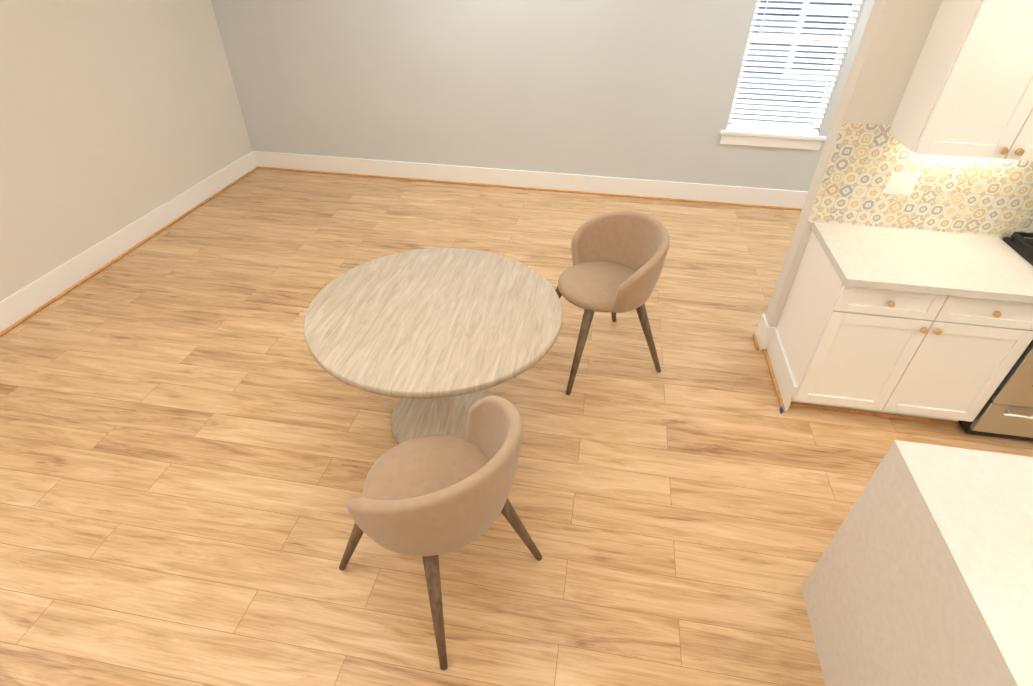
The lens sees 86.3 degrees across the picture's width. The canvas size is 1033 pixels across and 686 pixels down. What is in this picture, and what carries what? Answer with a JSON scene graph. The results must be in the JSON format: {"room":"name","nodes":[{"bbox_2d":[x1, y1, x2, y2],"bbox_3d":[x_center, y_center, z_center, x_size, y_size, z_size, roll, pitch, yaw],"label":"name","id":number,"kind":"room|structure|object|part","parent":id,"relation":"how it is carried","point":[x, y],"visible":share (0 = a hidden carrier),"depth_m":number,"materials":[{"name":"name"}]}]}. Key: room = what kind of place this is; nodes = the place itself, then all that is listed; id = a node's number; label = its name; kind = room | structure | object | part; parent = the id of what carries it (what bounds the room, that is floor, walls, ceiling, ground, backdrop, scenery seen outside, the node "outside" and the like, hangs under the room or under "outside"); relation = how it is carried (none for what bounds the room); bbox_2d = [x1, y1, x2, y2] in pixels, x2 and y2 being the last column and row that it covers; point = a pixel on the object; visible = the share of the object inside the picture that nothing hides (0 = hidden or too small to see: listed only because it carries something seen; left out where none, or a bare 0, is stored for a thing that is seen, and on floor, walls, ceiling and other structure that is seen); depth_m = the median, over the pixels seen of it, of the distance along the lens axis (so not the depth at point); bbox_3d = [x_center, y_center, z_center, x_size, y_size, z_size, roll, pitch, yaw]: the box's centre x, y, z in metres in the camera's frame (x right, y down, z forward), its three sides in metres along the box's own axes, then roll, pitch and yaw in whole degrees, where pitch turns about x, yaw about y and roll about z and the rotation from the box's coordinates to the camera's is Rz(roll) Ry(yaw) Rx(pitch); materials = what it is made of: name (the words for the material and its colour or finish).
{"room":"kitchen and dining room","nodes":[
{"label":"kitchen and dining room","id":0,"kind":"room"},
{"bbox_2d":[0,0,251,300],"bbox_3d":[-3.569,-1.069,2.097,0.150,3.480,7.910,6,38,7],"label":"wall","id":1,"kind":"structure","parent":0,"point":[116,116],"depth_m":4.17,"materials":[{"name":"paint"}]},
{"bbox_2d":[0,151,259,336],"bbox_3d":[-3.506,0.269,3.060,0.033,0.185,7.540,6,38,7],"label":"baseboard","id":2,"kind":"structure","parent":1,"relation":"attached to","point":[20,306],"depth_m":4.39,"materials":[{"name":"white wood"}]},
{"bbox_2d":[0,168,1032,685],"bbox_3d":[3.184,1.133,2.322,14.000,0.120,8.000,6,38,7],"label":"floor","id":3,"kind":"structure","parent":0,"point":[196,440],"depth_m":2.77,"materials":[{"name":"brown wood"}]},
{"bbox_2d":[304,248,561,443],"bbox_3d":[-0.388,0.124,2.849,1.200,0.750,1.200,6,38,7],"label":"dining table","id":4,"kind":"object","parent":3,"relation":"on","point":[438,340],"visible":0.96,"depth_m":2.55,"materials":[{"name":"grey wood"}]},
{"bbox_2d":[339,396,541,669],"bbox_3d":[-0.314,0.605,2.119,0.653,0.887,0.665,27,45,30],"label":"dining chair","id":5,"kind":"object","parent":3,"relation":"on","point":[429,499],"visible":1,"depth_m":1.92,"materials":[{"name":"fabric"}]},
{"bbox_3d":[-0.317,0.543,2.074,0.522,0.090,0.522,6,38,7],"label":"seat","id":6,"kind":"part","parent":5,"relation":"part of","materials":[{"name":"fabric"}]},
{"bbox_2d":[555,211,669,394],"bbox_3d":[0.503,-0.277,3.286,0.653,0.887,0.665,-12,39,-16],"label":"dining chair","id":7,"kind":"object","parent":3,"relation":"on","point":[618,258],"visible":1,"depth_m":3.21,"materials":[{"name":"fabric"}]},
{"bbox_3d":[0.500,-0.337,3.238,0.522,0.090,0.522,6,38,7],"label":"seat","id":8,"kind":"part","parent":7,"relation":"part of","materials":[{"name":"fabric"}]},
{"bbox_2d":[764,225,967,417],"bbox_3d":[1.857,-0.090,3.076,0.520,0.869,0.597,6,38,7],"label":"base cabinet","id":9,"kind":"object","parent":3,"relation":"on","point":[910,296],"depth_m":2.88,"materials":[{"name":"white wood"}]},
{"bbox_2d":[812,220,1032,303],"bbox_3d":[2.050,-0.419,2.761,0.938,0.040,0.633,6,38,7],"label":"countertop","id":10,"kind":"structure","parent":9,"relation":"on","point":[922,261],"depth_m":2.70,"materials":[{"name":"white stone"}]},
{"bbox_2d":[802,440,1032,685],"bbox_3d":[2.001,1.046,1.601,1.770,0.864,0.896,6,38,7],"label":"kitchen island","id":11,"kind":"object","parent":3,"relation":"on","point":[921,574],"depth_m":1.60,"materials":[{"name":"white stone"}]},
{"bbox_2d":[896,300,1032,425],"bbox_3d":[2.251,-0.045,3.025,0.520,0.869,0.597,6,38,7],"label":"base cabinet","id":12,"kind":"object","parent":3,"relation":"on","point":[988,337],"depth_m":2.76,"materials":[{"name":"white wood"}]},
{"bbox_2d":[959,232,1032,440],"bbox_3d":[2.878,0.005,2.854,0.754,0.984,0.641,6,38,7],"label":"range","id":13,"kind":"object","parent":3,"relation":"on","point":[1006,411],"visible":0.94,"depth_m":2.84,"materials":[{"name":"silver metal"}]},
{"bbox_2d":[211,0,874,191],"bbox_3d":[1.370,-2.899,4.586,8.550,3.480,0.160,6,38,7],"label":"wall","id":14,"kind":"structure","parent":0,"point":[639,89],"depth_m":5.18,"materials":[{"name":"paint"}]},
{"bbox_2d":[256,151,807,210],"bbox_3d":[1.259,-1.542,5.521,8.400,0.185,0.033,6,38,7],"label":"baseboard","id":15,"kind":"structure","parent":14,"relation":"attached to","point":[519,179],"depth_m":5.65,"materials":[{"name":"white wood"}]},
{"bbox_2d":[720,0,862,149],"bbox_3d":[2.352,-2.553,4.598,0.920,1.780,0.165,6,38,7],"label":"window","id":16,"kind":"structure","parent":14,"relation":"in","point":[773,139],"depth_m":4.85,"materials":[{"name":"white wood"}]},
{"bbox_2d":[726,0,861,134],"bbox_3d":[2.351,-2.596,4.556,0.804,1.651,0.058,6,38,7],"label":"window blind","id":17,"kind":"object","parent":16,"relation":"attached to","point":[774,128],"visible":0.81,"depth_m":4.74,"materials":[{"name":"white plastic"}]},
{"bbox_2d":[765,0,1002,326],"bbox_3d":[3.402,-0.900,2.594,3.594,2.781,0.130,6,38,7],"label":"wall","id":18,"kind":"structure","parent":0,"point":[893,39],"depth_m":2.62,"materials":[{"name":"paint"}]},
{"bbox_2d":[752,314,776,342],"bbox_3d":[3.309,0.071,3.458,3.477,0.185,0.033,6,38,7],"label":"baseboard","id":19,"kind":"structure","parent":18,"relation":"attached to","point":[764,333],"depth_m":3.56,"materials":[{"name":"white wood"}]},
{"bbox_2d":[884,0,1032,163],"bbox_3d":[2.031,-1.346,2.252,0.429,1.071,0.327,6,38,7],"label":"upper cabinet","id":20,"kind":"object","parent":18,"relation":"attached to","point":[968,94],"depth_m":2.33,"materials":[{"name":"white wood"}]},
{"bbox_2d":[1024,148,1032,167],"bbox_3d":[2.370,-1.307,2.209,0.496,1.071,0.327,6,38,7],"label":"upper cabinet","id":21,"kind":"object","parent":18,"relation":"attached to","point":[1028,163],"depth_m":2.70,"materials":[{"name":"white wood"}]}
]}

